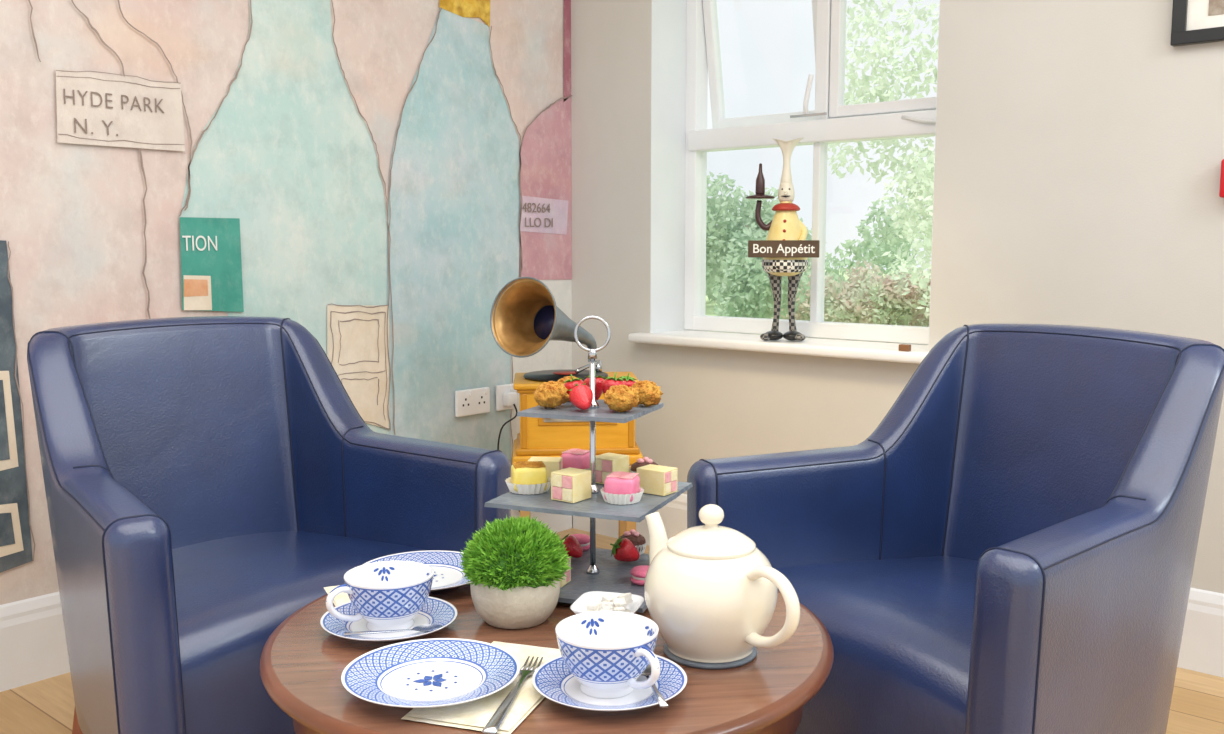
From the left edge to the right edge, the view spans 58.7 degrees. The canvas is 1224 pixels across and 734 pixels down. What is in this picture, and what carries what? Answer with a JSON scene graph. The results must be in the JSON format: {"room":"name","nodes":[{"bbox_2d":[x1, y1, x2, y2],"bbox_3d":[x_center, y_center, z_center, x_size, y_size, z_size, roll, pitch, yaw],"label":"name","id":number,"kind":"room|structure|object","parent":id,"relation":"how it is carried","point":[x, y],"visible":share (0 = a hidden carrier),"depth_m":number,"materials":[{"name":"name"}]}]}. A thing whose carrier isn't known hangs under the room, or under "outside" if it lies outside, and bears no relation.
{"room":"tea room","nodes":[
{"label":"tea room","id":0,"kind":"room"},
{"bbox_2d":[470,578,559,628],"bbox_3d":[-0.130,0.306,1.462,0.120,0.068,0.120,5,8,40],"label":"pot","id":1,"kind":"object","parent":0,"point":[506,603],"depth_m":1.41,"materials":[{"name":"ceramic"}]},
{"bbox_2d":[0,526,1223,733],"bbox_3d":[0.038,0.970,1.045,4.600,0.100,4.900,5,8,40],"label":"floor","id":2,"kind":"structure","parent":0,"point":[46,706],"depth_m":2.46,"materials":[{"name":"brown wood"}]},
{"bbox_2d":[27,316,510,733],"bbox_3d":[-0.669,0.367,2.030,0.646,0.892,0.765,6,9,42],"label":"armchair","id":3,"kind":"object","parent":2,"relation":"on","point":[207,478],"visible":0.8,"depth_m":2.05,"materials":[{"name":"blue leather"}]},
{"bbox_2d":[497,404,519,511],"bbox_3d":[-0.312,0.366,3.734,0.036,0.495,0.215,5,8,40],"label":"power cable","id":4,"kind":"object","parent":2,"relation":"on","point":[515,416],"visible":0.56,"depth_m":3.64,"materials":[{"name":"black plastic"}]},
{"bbox_2d":[259,584,833,733],"bbox_3d":[-0.081,0.607,1.467,0.734,0.532,0.734,-1,6,-7],"label":"coffee table","id":5,"kind":"object","parent":2,"relation":"on","point":[302,664],"visible":0.48,"depth_m":1.25,"materials":[{"name":"brown wood"}]},
{"bbox_2d":[323,585,349,605],"bbox_3d":[-0.344,0.329,1.546,0.100,0.002,0.160,-3,7,-25],"label":"napkin","id":6,"kind":"object","parent":5,"relation":"on","point":[341,598],"visible":0.08,"depth_m":1.55,"materials":[{"name":"white paper"}]},
{"bbox_2d":[320,596,456,641],"bbox_3d":[-0.291,0.335,1.427,0.176,0.018,0.176,5,8,40],"label":"saucer","id":7,"kind":"object","parent":5,"relation":"on","point":[437,611],"visible":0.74,"depth_m":1.42,"materials":[{"name":"white ceramic"}]},
{"bbox_2d":[326,561,433,632],"bbox_3d":[-0.298,0.304,1.427,0.129,0.070,0.116,0,6,-1],"label":"teacup","id":8,"kind":"object","parent":7,"relation":"on","point":[388,595],"visible":0.94,"depth_m":1.40,"materials":[{"name":"white ceramic"}]},
{"bbox_2d":[344,624,442,635],"bbox_3d":[-0.274,0.333,1.373,0.123,0.005,0.025,-1,7,-12],"label":"teaspoon","id":9,"kind":"object","parent":7,"relation":"on","point":[424,628],"visible":1,"depth_m":1.37,"materials":[{"name":"metal"}]},
{"bbox_2d":[363,550,469,590],"bbox_3d":[-0.279,0.309,1.621,0.200,0.018,0.200,5,8,40],"label":"plate","id":10,"kind":"object","parent":5,"relation":"on","point":[446,565],"visible":0.3,"depth_m":1.68,"materials":[{"name":"white ceramic"}]},
{"bbox_2d":[341,638,519,707],"bbox_3d":[-0.205,0.352,1.236,0.200,0.018,0.200,1,6,11],"label":"plate","id":11,"kind":"object","parent":5,"relation":"on","point":[433,672],"visible":1,"depth_m":1.25,"materials":[{"name":"white ceramic"}]},
{"bbox_2d":[401,641,560,733],"bbox_3d":[-0.128,0.362,1.247,0.125,0.002,0.240,2,7,18],"label":"napkin","id":12,"kind":"object","parent":5,"relation":"on","point":[473,715],"visible":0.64,"depth_m":1.18,"materials":[{"name":"beige paper"}]},
{"bbox_2d":[481,656,542,733],"bbox_3d":[-0.108,0.362,1.208,0.021,0.005,0.205,1,6,9],"label":"fork","id":13,"kind":"object","parent":12,"relation":"on","point":[494,723],"visible":0.96,"depth_m":1.18,"materials":[{"name":"metal"}]},
{"bbox_2d":[460,514,572,628],"bbox_3d":[-0.129,0.269,1.459,0.154,0.143,0.154,5,8,40],"label":"potted grass","id":14,"kind":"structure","parent":5,"relation":"on","point":[514,569],"depth_m":1.41,"materials":[{"name":"plant"}]},
{"bbox_2d":[484,316,692,612],"bbox_3d":[-0.028,0.125,1.603,0.252,0.402,0.251,3,7,22],"label":"cake stand","id":15,"kind":"object","parent":5,"relation":"on","point":[596,569],"visible":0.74,"depth_m":1.57,"materials":[{"name":"stone"}]},
{"bbox_2d":[505,461,550,494],"bbox_3d":[-0.123,0.164,1.618,0.071,0.040,0.071,-1,6,-11],"label":"iced fondant fancy","id":16,"kind":"object","parent":15,"relation":"on","point":[527,477],"visible":1,"depth_m":1.59,"materials":[{"name":"food"}]},
{"bbox_2d":[528,457,562,477],"bbox_3d":[-0.103,0.159,1.685,0.050,0.034,0.035,1,6,6],"label":"slice","id":17,"kind":"object","parent":15,"relation":"on","point":[552,464],"visible":0.38,"depth_m":1.67,"materials":[{"name":"yellow food"}]},
{"bbox_2d":[533,381,568,407],"bbox_3d":[-0.088,0.041,1.586,0.054,0.040,0.049,-5,8,-40],"label":"bun","id":18,"kind":"object","parent":15,"relation":"on","point":[551,394],"visible":1,"depth_m":1.57,"materials":[{"name":"brown food"}]},
{"bbox_2d":[560,558,570,586],"bbox_3d":[-0.088,0.294,1.572,0.050,0.034,0.035,2,7,21],"label":"slice","id":19,"kind":"object","parent":15,"relation":"on","point":[563,582],"visible":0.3,"depth_m":1.57,"materials":[{"name":"food"}]},
{"bbox_2d":[557,376,581,400],"bbox_3d":[-0.064,0.033,1.660,0.050,0.039,0.046,5,8,37],"label":"bun","id":20,"kind":"object","parent":15,"relation":"on","point":[563,379],"visible":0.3,"depth_m":1.65,"materials":[{"name":"brown food"}]},
{"bbox_2d":[551,467,590,502],"bbox_3d":[-0.059,0.170,1.564,0.041,0.040,0.044,5,8,35],"label":"slice","id":21,"kind":"object","parent":15,"relation":"on","point":[571,485],"visible":1,"depth_m":1.55,"materials":[{"name":"yellow food"}]},
{"bbox_2d":[560,533,582,557],"bbox_3d":[-0.065,0.278,1.691,0.042,0.036,0.034,2,7,21],"label":"strawberry","id":22,"kind":"object","parent":15,"relation":"on","point":[572,545],"visible":0.77,"depth_m":1.68,"materials":[{"name":"red food"}]},
{"bbox_2d":[563,374,584,394],"bbox_3d":[-0.057,0.033,1.606,0.036,0.046,0.034,2,7,21],"label":"strawberry","id":23,"kind":"object","parent":15,"relation":"on","point":[570,384],"visible":0.44,"depth_m":1.59,"materials":[{"name":"red food"}]},
{"bbox_2d":[561,449,589,469],"bbox_3d":[-0.056,0.152,1.719,0.057,0.040,0.057,3,7,26],"label":"iced fondant fancy","id":24,"kind":"object","parent":15,"relation":"on","point":[573,458],"visible":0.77,"depth_m":1.70,"materials":[{"name":"food"}]},
{"bbox_2d":[569,534,589,550],"bbox_3d":[-0.053,0.281,1.746,0.040,0.022,0.040,5,8,40],"label":"macaron","id":25,"kind":"object","parent":15,"relation":"on","point":[583,539],"visible":0.54,"depth_m":1.74,"materials":[{"name":"food"}]},
{"bbox_2d":[568,383,592,409],"bbox_3d":[-0.043,0.041,1.556,0.035,0.037,0.045,-2,7,-19],"label":"strawberry","id":26,"kind":"object","parent":15,"relation":"on","point":[580,396],"visible":1,"depth_m":1.54,"materials":[{"name":"red food"}]},
{"bbox_2d":[584,371,603,400],"bbox_3d":[-0.026,0.029,1.645,0.034,0.046,0.035,1,6,11],"label":"strawberry","id":27,"kind":"object","parent":15,"relation":"on","point":[598,379],"visible":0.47,"depth_m":1.63,"materials":[{"name":"red food"}]},
{"bbox_2d":[596,453,628,483],"bbox_3d":[-0.003,0.157,1.677,0.041,0.040,0.045,5,8,36],"label":"slice","id":28,"kind":"object","parent":15,"relation":"on","point":[607,463],"visible":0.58,"depth_m":1.66,"materials":[{"name":"yellow food"}]},
{"bbox_2d":[602,372,624,393],"bbox_3d":[0.003,0.032,1.608,0.037,0.048,0.035,-2,7,-19],"label":"strawberry","id":29,"kind":"object","parent":15,"relation":"on","point":[610,381],"visible":0.53,"depth_m":1.60,"materials":[{"name":"red food"}]},
{"bbox_2d":[604,385,638,411],"bbox_3d":[0.013,0.045,1.550,0.051,0.040,0.049,-4,8,-32],"label":"bun","id":30,"kind":"object","parent":15,"relation":"on","point":[621,398],"visible":1,"depth_m":1.53,"materials":[{"name":"brown food"}]},
{"bbox_2d":[600,471,643,504],"bbox_3d":[0.015,0.172,1.552,0.063,0.038,0.063,2,7,16],"label":"iced fondant fancy","id":31,"kind":"object","parent":15,"relation":"on","point":[620,488],"visible":1,"depth_m":1.53,"materials":[{"name":"food"}]},
{"bbox_2d":[610,537,639,561],"bbox_3d":[0.020,0.279,1.665,0.046,0.039,0.037,-1,6,-9],"label":"strawberry","id":32,"kind":"object","parent":15,"relation":"on","point":[624,550],"visible":1,"depth_m":1.66,"materials":[{"name":"red food"}]},
{"bbox_2d":[619,373,636,386],"bbox_3d":[0.023,0.030,1.652,0.032,0.042,0.031,5,8,40],"label":"strawberry","id":33,"kind":"object","parent":15,"relation":"on","point":[629,381],"visible":0.33,"depth_m":1.64,"materials":[{"name":"red food"}]},
{"bbox_2d":[619,529,646,554],"bbox_3d":[0.032,0.277,1.726,0.048,0.035,0.048,5,8,40],"label":"cupcake","id":34,"kind":"object","parent":15,"relation":"on","point":[637,539],"visible":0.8,"depth_m":1.71,"materials":[{"name":"food"}]},
{"bbox_2d":[631,565,648,585],"bbox_3d":[0.046,0.300,1.572,0.040,0.022,0.040,5,8,40],"label":"macaron","id":35,"kind":"object","parent":15,"relation":"on","point":[638,573],"visible":0.56,"depth_m":1.56,"materials":[{"name":"food"}]},
{"bbox_2d":[629,457,657,472],"bbox_3d":[0.051,0.158,1.687,0.050,0.035,0.050,5,8,40],"label":"cupcake","id":36,"kind":"object","parent":15,"relation":"on","point":[640,462],"visible":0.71,"depth_m":1.68,"materials":[{"name":"food"}]},
{"bbox_2d":[632,380,662,406],"bbox_3d":[0.050,0.039,1.608,0.052,0.039,0.049,-1,6,-6],"label":"bun","id":37,"kind":"object","parent":15,"relation":"on","point":[649,393],"visible":0.93,"depth_m":1.59,"materials":[{"name":"brown food"}]},
{"bbox_2d":[637,464,677,495],"bbox_3d":[0.067,0.167,1.608,0.050,0.036,0.037,5,8,36],"label":"slice","id":38,"kind":"object","parent":15,"relation":"on","point":[654,479],"visible":0.9,"depth_m":1.59,"materials":[{"name":"yellow food"}]},
{"bbox_2d":[570,591,644,614],"bbox_3d":[-0.006,0.322,1.422,0.088,0.045,0.088,2,7,16],"label":"sugar bowl","id":39,"kind":"object","parent":5,"relation":"on","point":[592,601],"visible":0.49,"depth_m":1.43,"materials":[{"name":"white ceramic"}]},
{"bbox_2d":[532,654,686,710],"bbox_3d":[-0.003,0.357,1.225,0.174,0.018,0.174,5,8,40],"label":"saucer","id":40,"kind":"object","parent":5,"relation":"on","point":[552,679],"visible":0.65,"depth_m":1.21,"materials":[{"name":"white ceramic"}]},
{"bbox_2d":[555,611,659,698],"bbox_3d":[-0.006,0.328,1.217,0.116,0.070,0.129,0,6,1],"label":"teacup","id":41,"kind":"object","parent":40,"relation":"on","point":[606,652],"visible":1,"depth_m":1.19,"materials":[{"name":"white ceramic"}]},
{"bbox_2d":[641,664,668,707],"bbox_3d":[0.044,0.352,1.206,0.025,0.005,0.123,-1,6,-10],"label":"teaspoon","id":42,"kind":"object","parent":40,"relation":"on","point":[662,703],"visible":0.62,"depth_m":1.18,"materials":[{"name":"metal"}]},
{"bbox_2d":[663,644,756,668],"bbox_3d":[0.121,0.350,1.347,0.116,0.006,0.116,5,8,40],"label":"trivet","id":43,"kind":"object","parent":5,"relation":"on","point":[727,665],"visible":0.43,"depth_m":1.30,"materials":[{"name":"stone"}]},
{"bbox_2d":[644,504,799,662],"bbox_3d":[0.128,0.258,1.328,0.205,0.180,0.178,1,6,11],"label":"teapot","id":44,"kind":"object","parent":43,"relation":"on","point":[711,594],"visible":1,"depth_m":1.28,"materials":[{"name":"beige ceramic"}]},
{"bbox_2d":[520,465,635,536],"bbox_3d":[-0.109,0.468,3.321,0.360,0.395,0.300,0,6,-4],"label":"side table","id":45,"kind":"object","parent":2,"relation":"on","point":[624,526],"visible":0.02,"depth_m":3.19,"materials":[{"name":"brown wood"}]},
{"bbox_2d":[490,277,642,464],"bbox_3d":[-0.136,0.004,3.224,0.440,0.548,0.385,0,6,-4],"label":"gramophone","id":46,"kind":"object","parent":45,"relation":"on","point":[525,316],"visible":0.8,"depth_m":3.16,"materials":[{"name":"yellow wood"}]},
{"bbox_2d":[687,323,1223,733],"bbox_3d":[0.590,0.387,1.847,0.646,0.892,0.765,-4,7,-30],"label":"armchair","id":47,"kind":"object","parent":2,"relation":"on","point":[1011,548],"visible":0.87,"depth_m":1.77,"materials":[{"name":"blue leather"}]},
{"bbox_2d":[571,0,1223,593],"bbox_3d":[1.617,-0.507,2.567,4.400,2.500,0.300,5,8,40],"label":"wall","id":48,"kind":"structure","parent":0,"point":[1079,151],"depth_m":2.91,"materials":[{"name":"paint"}]},
{"bbox_2d":[0,0,571,604],"bbox_3d":[-1.622,-0.480,2.325,0.214,2.500,4.900,5,8,40],"label":"wall","id":49,"kind":"structure","parent":48,"relation":"attached to","point":[283,214],"depth_m":3.03,"materials":[{"name":"multicoloured paint"}]},
{"bbox_2d":[0,510,571,691],"bbox_3d":[-1.649,0.683,2.266,0.018,0.200,4.580,5,8,40],"label":"baseboard","id":50,"kind":"structure","parent":49,"relation":"attached to","point":[33,646],"depth_m":2.58,"materials":[{"name":"white paint"}]},
{"bbox_2d":[455,387,489,416],"bbox_3d":[-0.457,0.115,3.580,0.017,0.086,0.146,5,8,40],"label":"wall socket","id":51,"kind":"object","parent":49,"relation":"attached to","point":[474,401],"visible":1,"depth_m":3.57,"materials":[{"name":"white plastic"}]},
{"bbox_2d":[496,383,516,410],"bbox_3d":[-0.349,0.103,3.684,0.043,0.086,0.086,5,8,40],"label":"wall socket","id":52,"kind":"object","parent":49,"relation":"attached to","point":[506,396],"visible":0.89,"depth_m":3.67,"materials":[{"name":"white plastic"}]},
{"bbox_2d":[702,0,816,128],"bbox_3d":[0.507,-1.092,3.610,0.455,0.563,0.127,5,8,40],"label":"window","id":53,"kind":"structure","parent":48,"relation":"in","point":[719,120],"depth_m":3.73,"materials":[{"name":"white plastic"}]},
{"bbox_2d":[628,330,928,363],"bbox_3d":[0.551,-0.070,3.428,1.103,0.030,0.250,5,8,40],"label":"window sill","id":54,"kind":"structure","parent":48,"relation":"attached to","point":[850,349],"depth_m":3.34,"materials":[{"name":"white paint"}]},
{"bbox_2d":[745,138,819,340],"bbox_3d":[0.530,-0.395,3.385,0.234,0.623,0.156,1,7,13],"label":"chef figurine","id":55,"kind":"object","parent":54,"relation":"on","point":[786,251],"visible":1,"depth_m":3.35,"materials":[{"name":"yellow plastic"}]},
{"bbox_2d":[899,344,910,350],"bbox_3d":[0.825,-0.054,3.065,0.030,0.018,0.020,5,8,40],"label":"wooden block","id":56,"kind":"object","parent":54,"relation":"on","point":[902,347],"visible":1,"depth_m":3.06,"materials":[{"name":"brown wood"}]},
{"bbox_2d":[684,0,935,344],"bbox_3d":[0.652,-0.751,3.469,1.003,1.315,0.082,5,8,40],"label":"frame","id":57,"kind":"object","parent":48,"relation":"attached to","point":[822,131],"visible":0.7,"depth_m":3.52,"materials":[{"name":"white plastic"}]},
{"bbox_2d":[790,74,935,122],"bbox_3d":[0.767,-0.809,3.290,0.531,0.183,0.044,5,8,40],"label":"stay","id":58,"kind":"object","parent":48,"relation":"attached to","point":[810,77],"visible":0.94,"depth_m":3.39,"materials":[{"name":"metal"}]},
{"bbox_2d":[829,0,936,117],"bbox_3d":[0.842,-1.050,3.265,0.398,0.565,0.040,5,8,40],"label":"window","id":59,"kind":"structure","parent":48,"relation":"in","point":[837,109],"depth_m":3.37,"materials":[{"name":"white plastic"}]},
{"bbox_2d":[573,494,1223,677],"bbox_3d":[1.520,0.650,2.568,4.380,0.200,0.018,5,8,40],"label":"baseboard","id":60,"kind":"structure","parent":48,"relation":"attached to","point":[1202,643],"depth_m":2.65,"materials":[{"name":"white paint"}]},
{"bbox_2d":[1170,0,1223,46],"bbox_3d":[1.514,-0.950,2.390,0.500,0.420,0.024,5,8,40],"label":"picture frame","id":61,"kind":"object","parent":48,"relation":"attached to","point":[1193,21],"visible":1,"depth_m":2.53,"materials":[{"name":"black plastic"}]},
{"bbox_2d":[1219,159,1223,197],"bbox_3d":[1.447,-0.433,2.494,0.088,0.088,0.044,5,8,40],"label":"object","id":62,"kind":"object","parent":48,"relation":"attached to","point":[1221,191],"visible":1,"depth_m":2.51,"materials":[{"name":"red"}]},
{"label":"outside","id":63,"kind":"structure","parent":0,"visible":0},
{"bbox_2d":[705,269,926,344],"bbox_3d":[14.831,-2.851,44.195,90.000,0.150,79.400,5,8,40],"label":"lawn","id":64,"kind":"structure","parent":63,"point":[709,307],"depth_m":35.78,"materials":[{"name":"green plant"}]},
{"bbox_2d":[706,171,810,333],"bbox_3d":[2.340,-1.853,19.757,3.404,3.264,2.792,5,8,40],"label":"tree","id":65,"kind":"object","parent":64,"relation":"on","point":[750,288],"visible":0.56,"depth_m":19.01,"materials":[{"name":"green plant"}]},
{"bbox_2d":[706,197,921,307],"bbox_3d":[2.567,-4.241,39.861,19.679,3.564,16.157,5,8,40],"label":"hedge","id":66,"kind":"object","parent":64,"relation":"on","point":[890,237],"visible":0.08,"depth_m":34.47,"materials":[{"name":"green plant"}]},
{"bbox_2d":[751,260,930,342],"bbox_3d":[5.925,-1.367,21.782,6.997,1.852,2.453,5,8,40],"label":"hedge","id":67,"kind":"object","parent":64,"relation":"on","point":[860,300],"visible":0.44,"depth_m":21.65,"materials":[{"name":"green plant"}]},
{"bbox_2d":[827,0,939,311],"bbox_3d":[4.333,-2.515,12.273,4.031,6.236,3.873,5,8,40],"label":"tree","id":68,"kind":"object","parent":64,"relation":"on","point":[924,173],"visible":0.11,"depth_m":11.94,"materials":[{"name":"green plant"}]}
]}

